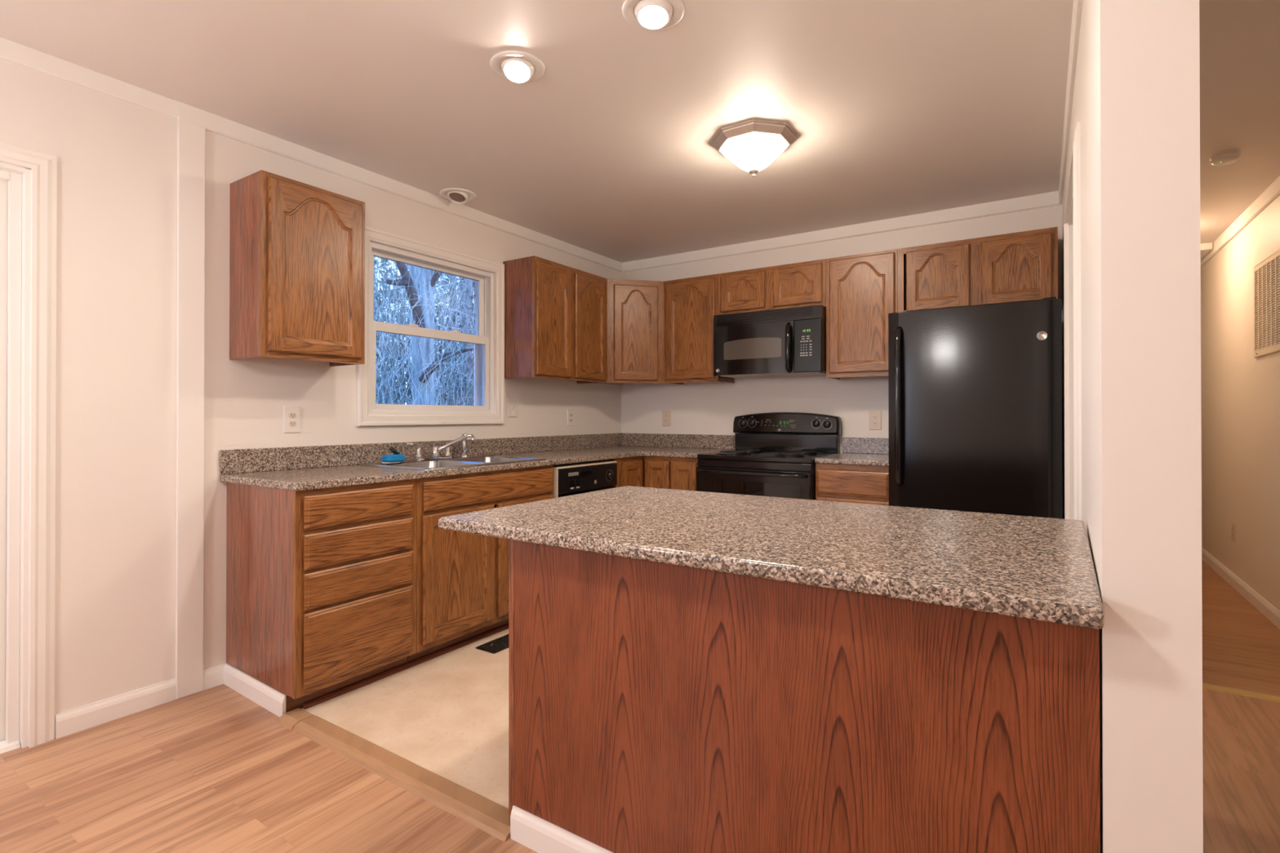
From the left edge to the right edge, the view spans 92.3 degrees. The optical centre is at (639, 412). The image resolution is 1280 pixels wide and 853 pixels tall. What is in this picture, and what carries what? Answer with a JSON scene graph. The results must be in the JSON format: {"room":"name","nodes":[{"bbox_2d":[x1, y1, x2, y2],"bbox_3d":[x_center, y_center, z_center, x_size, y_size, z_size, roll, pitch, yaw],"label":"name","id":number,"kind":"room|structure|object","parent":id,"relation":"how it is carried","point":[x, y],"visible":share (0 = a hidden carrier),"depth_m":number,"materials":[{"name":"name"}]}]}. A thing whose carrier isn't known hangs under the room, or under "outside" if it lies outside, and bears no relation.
{"room":"kitchen","nodes":[
{"label":"kitchen","id":0,"kind":"room"},
{"bbox_2d":[0,57,621,737],"bbox_3d":[-2.064,-0.052,2.414,0.130,2.454,7.020,0,0,33],"label":"wall","id":1,"kind":"structure","parent":0,"point":[117,213],"depth_m":2.44,"materials":[{"name":"paint"}]},
{"bbox_2d":[0,142,57,754],"bbox_3d":[-2.417,0.123,1.852,0.142,2.098,0.949,0,0,33],"label":"door frame","id":2,"kind":"structure","parent":1,"relation":"in","point":[28,197],"depth_m":2.16,"materials":[{"name":"paint"}]},
{"bbox_2d":[0,36,178,118],"bbox_3d":[-2.912,-1.252,0.987,0.014,0.066,3.692,0,0,33],"label":"trim","id":3,"kind":"structure","parent":1,"relation":"attached to","point":[12,51],"depth_m":2.28,"materials":[{"name":"paint"}]},
{"bbox_2d":[55,678,176,738],"bbox_3d":[-2.004,1.133,2.368,0.014,0.084,0.367,0,0,33],"label":"baseboard","id":4,"kind":"structure","parent":1,"relation":"attached to","point":[86,717],"depth_m":2.35,"materials":[{"name":"paint"}]},
{"bbox_2d":[175,119,204,699],"bbox_3d":[-1.877,-0.015,2.567,0.016,2.382,0.096,0,0,33],"label":"trim","id":5,"kind":"structure","parent":1,"relation":"attached to","point":[190,310],"depth_m":2.56,"materials":[{"name":"paint"}]},
{"bbox_2d":[203,663,224,690],"bbox_3d":[-1.829,1.134,2.638,0.014,0.084,0.084,0,0,33],"label":"baseboard","id":6,"kind":"structure","parent":1,"relation":"attached to","point":[213,677],"depth_m":2.63,"materials":[{"name":"paint"}]},
{"bbox_2d":[283,406,300,432],"bbox_3d":[-1.651,0.035,2.920,0.009,0.124,0.078,0,0,33],"label":"wall outlet","id":7,"kind":"object","parent":1,"relation":"attached to","point":[291,419],"visible":1,"depth_m":2.92,"materials":[{"name":"white plastic"}]},
{"bbox_2d":[288,413,296,417],"bbox_3d":[-1.649,0.015,2.918,0.003,0.025,0.033,0,0,33],"label":"receptacle","id":8,"kind":"object","parent":7,"relation":"attached to","point":[291,415],"depth_m":2.92,"materials":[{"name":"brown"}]},
{"bbox_2d":[288,421,296,426],"bbox_3d":[-1.649,0.054,2.918,0.003,0.025,0.033,0,0,33],"label":"receptacle","id":9,"kind":"object","parent":7,"relation":"attached to","point":[291,423],"depth_m":2.92,"materials":[{"name":"white plastic"}]},
{"bbox_2d":[229,169,364,366],"bbox_3d":[-1.551,-0.618,2.813,0.296,0.774,0.466,0,0,33],"label":"upper cabinet","id":10,"kind":"object","parent":1,"relation":"attached to","point":[297,249],"visible":1,"depth_m":2.67,"materials":[{"name":"brown wood"}]},
{"bbox_2d":[177,101,622,271],"bbox_3d":[-1.026,-1.236,3.876,0.018,0.072,3.208,0,0,33],"label":"trim","id":11,"kind":"structure","parent":1,"relation":"attached to","point":[211,122],"depth_m":3.22,"materials":[{"name":"paint"}]},
{"bbox_2d":[355,225,504,426],"bbox_3d":[-1.231,-0.452,3.659,0.137,1.053,1.036,0,0,33],"label":"window","id":12,"kind":"structure","parent":1,"relation":"in","point":[368,413],"depth_m":3.66,"materials":[{"name":"paint"}]},
{"bbox_2d":[507,398,516,417],"bbox_3d":[-0.854,-0.032,4.134,0.017,0.124,0.078,0,0,33],"label":"light switch","id":13,"kind":"object","parent":1,"relation":"attached to","point":[512,402],"visible":1,"depth_m":4.13,"materials":[{"name":"white plastic"}]},
{"bbox_2d":[502,255,607,383],"bbox_3d":[-0.569,-0.611,4.319,0.296,0.774,0.785,0,0,33],"label":"upper cabinet","id":14,"kind":"object","parent":1,"relation":"attached to","point":[556,313],"visible":1,"depth_m":4.07,"materials":[{"name":"brown wood"}]},
{"bbox_2d":[567,409,573,426],"bbox_3d":[-0.522,0.041,4.650,0.009,0.124,0.078,0,0,33],"label":"wall outlet","id":15,"kind":"object","parent":1,"relation":"attached to","point":[570,412],"visible":1,"depth_m":4.64,"materials":[{"name":"white plastic"}]},
{"bbox_2d":[406,434,475,460],"bbox_3d":[-1.146,0.196,3.510,0.090,0.138,0.418,0,0,43],"label":"faucet","id":16,"kind":"object","parent":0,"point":[435,450],"visible":1,"depth_m":3.49,"materials":[{"name":"silver metal"}]},
{"bbox_2d":[0,0,1279,262],"bbox_3d":[1.807,-1.338,2.570,6.450,0.120,11.740,0,0,33],"label":"ceiling","id":17,"kind":"structure","parent":0,"point":[895,108],"depth_m":2.48,"materials":[{"name":"paint"}]},
{"bbox_2d":[440,187,476,204],"bbox_3d":[-1.061,-1.274,3.591,0.206,0.094,0.206,0,0,33],"label":"recessed light","id":18,"kind":"object","parent":17,"relation":"in","point":[458,196],"visible":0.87,"depth_m":3.57,"materials":[{"name":"white plastic"}]},
{"bbox_2d":[489,50,545,83],"bbox_3d":[-0.452,-1.280,2.274,0.200,0.087,0.200,0,0,33],"label":"recessed light","id":19,"kind":"object","parent":17,"relation":"in","point":[516,67],"visible":0.96,"depth_m":2.25,"materials":[{"name":"white plastic"}]},
{"bbox_2d":[622,0,684,31],"bbox_3d":[0.043,-1.281,1.956,0.200,0.072,0.200,0,0,33],"label":"recessed light","id":20,"kind":"object","parent":17,"relation":"in","point":[650,15],"visible":1,"depth_m":1.95,"materials":[{"name":"white plastic"}]},
{"bbox_2d":[711,119,797,177],"bbox_3d":[0.531,-1.188,2.871,0.370,0.176,0.370,0,0,33],"label":"ceiling light","id":21,"kind":"object","parent":17,"relation":"attached to","point":[752,145],"visible":1,"depth_m":2.77,"materials":[{"name":"white glass"}]},
{"bbox_2d":[1200,242,1213,260],"bbox_3d":[4.104,-1.241,5.023,0.762,0.050,0.560,0,0,33],"label":"attic hatch","id":22,"kind":"object","parent":17,"relation":"attached to","point":[1206,248],"visible":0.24,"depth_m":4.61,"materials":[{"name":"paint"}]},
{"bbox_2d":[1209,149,1240,165],"bbox_3d":[2.892,-1.254,3.038,0.112,0.043,0.112,0,0,33],"label":"smoke detector","id":23,"kind":"object","parent":17,"relation":"attached to","point":[1228,157],"visible":1,"depth_m":3.01,"materials":[{"name":"white plastic"}]},
{"bbox_2d":[0,560,1279,852],"bbox_3d":[0.367,1.220,2.291,4.330,0.110,9.720,0,0,33],"label":"floor","id":24,"kind":"structure","parent":0,"point":[213,770],"depth_m":2.02,"materials":[{"name":"laminate"}]},
{"bbox_2d":[276,707,313,730],"bbox_3d":[-1.308,1.163,2.339,0.106,0.023,0.092,0,0,33],"label":"threshold","id":25,"kind":"object","parent":24,"relation":"on","point":[290,719],"visible":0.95,"depth_m":2.33,"materials":[{"name":"brown wood"}]},
{"bbox_2d":[223,479,416,717],"bbox_3d":[-1.412,0.739,2.716,0.630,0.876,0.554,0,0,33],"label":"base cabinet","id":26,"kind":"object","parent":24,"relation":"on","point":[321,584],"depth_m":2.50,"materials":[{"name":"brown wood"}]},
{"bbox_2d":[292,715,510,842],"bbox_3d":[-0.802,1.163,2.013,1.095,0.021,0.092,0,0,33],"label":"threshold","id":27,"kind":"object","parent":24,"relation":"on","point":[491,817],"visible":0.8,"depth_m":1.95,"materials":[{"name":"brown wood"}]},
{"bbox_2d":[302,622,508,709],"bbox_3d":[-0.934,1.157,3.007,0.016,0.021,1.412,0,0,33],"label":"trim","id":28,"kind":"structure","parent":24,"relation":"on","point":[361,683],"depth_m":2.76,"materials":[{"name":"brown wood"}]},
{"bbox_2d":[407,465,554,662],"bbox_3d":[-1.005,0.737,3.337,0.627,0.866,0.929,0,0,33],"label":"base cabinet","id":29,"kind":"object","parent":24,"relation":"on","point":[462,578],"visible":0.49,"depth_m":3.00,"materials":[{"name":"brown wood"}]},
{"bbox_2d":[475,634,508,653],"bbox_3d":[-0.681,1.160,3.129,0.133,0.018,0.293,0,0,33],"label":"floor vent","id":30,"kind":"object","parent":24,"relation":"in","point":[495,646],"visible":0.53,"depth_m":3.07,"materials":[{"name":"brown metal"}]},
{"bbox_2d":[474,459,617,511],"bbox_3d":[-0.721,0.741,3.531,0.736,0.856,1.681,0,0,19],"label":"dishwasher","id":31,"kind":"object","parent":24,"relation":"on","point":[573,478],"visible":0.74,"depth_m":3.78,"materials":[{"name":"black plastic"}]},
{"bbox_2d":[553,459,612,494],"bbox_3d":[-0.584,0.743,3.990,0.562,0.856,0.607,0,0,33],"label":"control panel","id":32,"kind":"object","parent":31,"relation":"in","point":[604,460],"depth_m":3.77,"materials":[{"name":"black plastic"}]},
{"bbox_2d":[611,456,670,488],"bbox_3d":[-0.067,0.743,4.586,0.833,0.866,0.950,0,0,33],"label":"base cabinet","id":33,"kind":"object","parent":24,"relation":"on","point":[654,472],"visible":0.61,"depth_m":4.27,"materials":[{"name":"brown wood"}]},
{"bbox_2d":[219,432,735,491],"bbox_3d":[-0.543,0.236,3.648,1.066,0.137,3.049,0,0,33],"label":"countertop","id":34,"kind":"structure","parent":33,"relation":"on","point":[297,468],"depth_m":3.24,"materials":[{"name":"stone"}]},
{"bbox_2d":[360,455,546,470],"bbox_3d":[-0.987,0.348,3.348,0.552,0.168,0.837,0,0,33],"label":"sink","id":35,"kind":"object","parent":34,"relation":"in","point":[472,460],"visible":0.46,"depth_m":3.36,"materials":[{"name":"silver metal"}]},
{"bbox_2d":[381,446,404,463],"bbox_3d":[-1.293,0.221,3.222,0.068,0.086,0.107,0,0,33],"label":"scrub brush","id":36,"kind":"object","parent":35,"relation":"on","point":[397,457],"visible":1,"depth_m":3.20,"materials":[{"name":"blue plastic"}]},
{"bbox_2d":[459,433,468,457],"bbox_3d":[-1.049,0.196,3.671,0.052,0.139,0.052,0,0,33],"label":"sprayer","id":37,"kind":"object","parent":35,"relation":"on","point":[464,454],"visible":0.88,"depth_m":3.66,"materials":[{"name":"silver metal"}]},
{"bbox_2d":[670,457,698,491],"bbox_3d":[0.467,0.742,4.431,0.230,0.866,0.628,0,0,33],"label":"base cabinet","id":38,"kind":"object","parent":24,"relation":"on","point":[682,470],"visible":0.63,"depth_m":4.18,"materials":[{"name":"brown wood"}]},
{"bbox_2d":[696,412,841,500],"bbox_3d":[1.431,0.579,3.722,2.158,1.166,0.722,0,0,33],"label":"range","id":39,"kind":"object","parent":24,"relation":"on","point":[764,462],"visible":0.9,"depth_m":4.03,"materials":[{"name":"black metal"}]},
{"bbox_2d":[697,448,838,463],"bbox_3d":[0.865,0.285,4.119,0.772,0.048,0.602,0,0,33],"label":"cooktop","id":40,"kind":"object","parent":39,"relation":"in","point":[737,455],"depth_m":3.98,"materials":[{"name":"black metal"}]},
{"bbox_2d":[508,539,1100,852],"bbox_3d":[0.345,0.751,1.593,1.322,0.841,0.575,0,0,33],"label":"base cabinet","id":41,"kind":"object","parent":24,"relation":"on","point":[655,707],"visible":0.74,"depth_m":1.28,"materials":[{"name":"brown wood"}]},
{"bbox_2d":[510,805,613,852],"bbox_3d":[0.193,1.128,1.340,1.303,0.084,0.014,0,0,33],"label":"baseboard","id":42,"kind":"structure","parent":41,"relation":"attached to","point":[527,829],"depth_m":1.63,"materials":[{"name":"paint"}]},
{"bbox_2d":[438,485,1104,629],"bbox_3d":[0.326,0.313,1.716,1.530,0.033,0.946,0,0,33],"label":"countertop","id":43,"kind":"structure","parent":41,"relation":"on","point":[1037,568],"depth_m":1.42,"materials":[{"name":"stone"}]},
{"bbox_2d":[815,462,888,505],"bbox_3d":[1.397,0.739,3.824,0.430,0.866,0.628,0,0,33],"label":"base cabinet","id":44,"kind":"object","parent":24,"relation":"on","point":[848,483],"visible":0.25,"depth_m":3.57,"materials":[{"name":"brown wood"}]},
{"bbox_2d":[814,437,888,466],"bbox_3d":[1.397,0.237,3.825,0.433,0.137,0.631,0,0,33],"label":"countertop","id":45,"kind":"structure","parent":44,"relation":"on","point":[874,451],"depth_m":4.04,"materials":[{"name":"stone"}]},
{"bbox_2d":[888,297,1062,518],"bbox_3d":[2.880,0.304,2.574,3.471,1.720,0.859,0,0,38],"label":"refrigerator","id":46,"kind":"object","parent":24,"relation":"on","point":[975,392],"visible":0.56,"depth_m":3.09,"materials":[{"name":"black metal"}]},
{"bbox_2d":[621,204,1063,519],"bbox_3d":[1.216,-0.042,4.394,3.200,2.454,0.120,0,0,33],"label":"wall","id":47,"kind":"structure","parent":0,"point":[709,408],"depth_m":4.39,"materials":[{"name":"paint"}]},
{"bbox_2d":[595,278,665,385],"bbox_3d":[-0.071,-0.608,4.815,0.585,0.774,0.585,0,0,33],"label":"upper cabinet","id":48,"kind":"object","parent":47,"relation":"attached to","point":[635,308],"visible":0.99,"depth_m":4.62,"materials":[{"name":"brown wood"}]},
{"bbox_2d":[662,410,671,426],"bbox_3d":[0.214,0.046,4.971,0.078,0.124,0.009,0,0,33],"label":"wall outlet","id":49,"kind":"object","parent":47,"relation":"attached to","point":[666,415],"visible":1,"depth_m":4.97,"materials":[{"name":"beige plastic"}]},
{"bbox_2d":[664,273,733,384],"bbox_3d":[0.443,-0.609,4.653,0.450,0.774,0.296,0,0,33],"label":"upper cabinet","id":50,"kind":"object","parent":47,"relation":"attached to","point":[691,304],"visible":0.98,"depth_m":4.53,"materials":[{"name":"brown wood"}]},
{"bbox_2d":[713,304,826,378],"bbox_3d":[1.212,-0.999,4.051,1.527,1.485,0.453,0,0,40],"label":"microwave","id":51,"kind":"object","parent":47,"relation":"attached to","point":[788,341],"visible":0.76,"depth_m":4.12,"materials":[{"name":"black plastic"}]},
{"bbox_2d":[718,258,826,315],"bbox_3d":[0.956,-0.843,4.319,0.773,0.310,0.296,0,0,33],"label":"upper cabinet","id":52,"kind":"object","parent":47,"relation":"attached to","point":[801,284],"visible":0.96,"depth_m":4.20,"materials":[{"name":"brown wood"}]},
{"bbox_2d":[622,191,1062,272],"bbox_3d":[1.139,-1.230,4.368,3.070,0.078,0.018,0,0,33],"label":"trim","id":53,"kind":"structure","parent":47,"relation":"attached to","point":[1051,198],"depth_m":4.13,"materials":[{"name":"paint"}]},
{"bbox_2d":[826,248,897,379],"bbox_3d":[1.463,-0.612,3.987,0.434,0.774,0.296,0,0,33],"label":"upper cabinet","id":54,"kind":"object","parent":47,"relation":"attached to","point":[861,289],"visible":0.97,"depth_m":3.88,"materials":[{"name":"brown wood"}]},
{"bbox_2d":[842,437,888,454],"bbox_3d":[1.565,0.223,4.081,0.433,0.106,0.019,0,0,33],"label":"backsplash","id":55,"kind":"structure","parent":47,"relation":"attached to","point":[850,445],"depth_m":4.11,"materials":[{"name":"stone"}]},
{"bbox_2d":[869,411,881,429],"bbox_3d":[1.564,0.053,4.090,0.078,0.124,0.009,0,0,33],"label":"wall outlet","id":56,"kind":"object","parent":47,"relation":"attached to","point":[875,417],"visible":1,"depth_m":4.09,"materials":[{"name":"beige plastic"}]},
{"bbox_2d":[897,226,1057,311],"bbox_3d":[1.986,-0.792,3.647,0.811,0.417,0.296,0,0,33],"label":"upper cabinet","id":57,"kind":"object","parent":47,"relation":"attached to","point":[1020,266],"visible":0.95,"depth_m":3.52,"materials":[{"name":"brown wood"}]},
{"bbox_2d":[1062,0,1203,852],"bbox_3d":[1.626,-0.052,2.234,0.120,2.454,3.050,0,0,33],"label":"wall","id":58,"kind":"structure","parent":0,"point":[1136,98],"depth_m":0.96,"materials":[{"name":"paint"}]},
{"bbox_2d":[1058,0,1083,204],"bbox_3d":[1.816,-1.239,2.613,0.018,0.078,2.182,0,0,33],"label":"trim","id":59,"kind":"structure","parent":58,"relation":"attached to","point":[1077,4],"depth_m":2.28,"materials":[{"name":"paint"}]},
{"bbox_2d":[1063,121,1081,519],"bbox_3d":[1.716,0.127,2.348,0.130,2.096,1.072,0,0,33],"label":"door frame","id":60,"kind":"structure","parent":58,"relation":"in","point":[1072,220],"depth_m":2.14,"materials":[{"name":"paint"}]},
{"bbox_2d":[1200,195,1279,611],"bbox_3d":[2.098,-0.058,1.097,0.120,2.454,9.360,0,0,33],"label":"wall","id":61,"kind":"structure","parent":0,"point":[1240,391],"depth_m":4.03,"materials":[{"name":"paint"}]},
{"bbox_2d":[1231,522,1235,542],"bbox_3d":[4.038,0.814,4.185,0.009,0.124,0.078,0,0,33],"label":"wall outlet","id":62,"kind":"object","parent":61,"relation":"attached to","point":[1233,525],"visible":1,"depth_m":4.17,"materials":[{"name":"beige plastic"}]},
{"bbox_2d":[1200,175,1279,267],"bbox_3d":[2.040,-1.242,1.140,0.018,0.085,9.360,0,0,33],"label":"trim","id":63,"kind":"structure","parent":61,"relation":"attached to","point":[1272,192],"depth_m":3.84,"materials":[{"name":"paint"}]},
{"bbox_2d":[1201,547,1279,629],"bbox_3d":[2.042,1.127,1.128,0.014,0.084,9.360,0,0,33],"label":"baseboard","id":64,"kind":"structure","parent":61,"relation":"attached to","point":[1268,611],"depth_m":3.92,"materials":[{"name":"paint"}]},
{"bbox_2d":[1253,248,1279,357],"bbox_3d":[3.552,-0.609,3.455,0.018,0.552,0.695,0,0,33],"label":"air vent","id":65,"kind":"object","parent":61,"relation":"in","point":[1266,276],"visible":1,"depth_m":3.52,"materials":[{"name":"white metal"}]},
{"bbox_2d":[1202,683,1279,702],"bbox_3d":[2.478,1.173,2.604,0.896,0.006,0.060,0,0,33],"label":"trim","id":66,"kind":"structure","parent":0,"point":[1246,693],"depth_m":2.57,"materials":[{"name":"brown wood"}]},
{"label":"outside","id":67,"kind":"structure","parent":0,"visible":0},
{"bbox_3d":[-17.172,2.228,34.216,59.800,0.300,90.000,0,0,33],"label":"ground","id":68,"kind":"structure","parent":67,"visible":0},
{"bbox_2d":[374,258,403,344],"bbox_3d":[-7.497,-5.631,15.913,3.975,15.242,3.733,0,0,33],"label":"tree","id":69,"kind":"object","parent":68,"relation":"on","point":[375,261],"visible":0.02,"depth_m":16.02,"materials":[{"name":"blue plant"}]},
{"bbox_2d":[373,257,476,405],"bbox_3d":[-6.955,-7.588,21.893,6.990,19.469,21.429,0,0,-12],"label":"trees","id":70,"kind":"object","parent":68,"relation":"on","point":[392,293],"visible":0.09,"depth_m":14.35,"materials":[{"name":"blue plant"}]},
{"bbox_2d":[373,257,476,405],"bbox_3d":[-3.733,-1.158,11.936,4.678,6.268,10.248,0,0,-5],"label":"branches","id":71,"kind":"object","parent":68,"relation":"on","point":[394,262],"visible":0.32,"depth_m":9.38,"materials":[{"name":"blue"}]},
{"bbox_2d":[373,256,476,405],"bbox_3d":[-7.513,-1.985,23.555,7.954,8.037,23.327,0,0,-9],"label":"saplings","id":72,"kind":"object","parent":68,"relation":"on","point":[397,344],"visible":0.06,"depth_m":14.59,"materials":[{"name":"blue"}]},
{"bbox_2d":[386,261,474,404],"bbox_3d":[-3.335,-3.418,9.203,0.880,10.756,1.831,0,0,33],"label":"tree","id":73,"kind":"object","parent":68,"relation":"on","point":[425,345],"visible":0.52,"depth_m":9.32,"materials":[{"name":"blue plant"}]},
{"bbox_2d":[444,274,459,404],"bbox_3d":[-8.284,-5.108,26.023,2.746,14.294,3.086,0,0,14],"label":"tree","id":74,"kind":"object","parent":68,"relation":"on","point":[450,274],"visible":0.02,"depth_m":26.04,"materials":[{"name":"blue plant"}]},
{"bbox_2d":[434,275,475,346],"bbox_3d":[-5.593,-4.611,20.290,3.666,13.244,3.350,0,0,33],"label":"tree","id":75,"kind":"object","parent":68,"relation":"on","point":[451,275],"visible":0.02,"depth_m":19.77,"materials":[{"name":"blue plant"}]},
{"bbox_2d":[435,272,475,405],"bbox_3d":[-4.811,-4.358,16.434,3.116,12.702,3.054,0,0,-26],"label":"tree","id":76,"kind":"object","parent":68,"relation":"on","point":[467,288],"visible":0.12,"depth_m":16.36,"materials":[{"name":"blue plant"}]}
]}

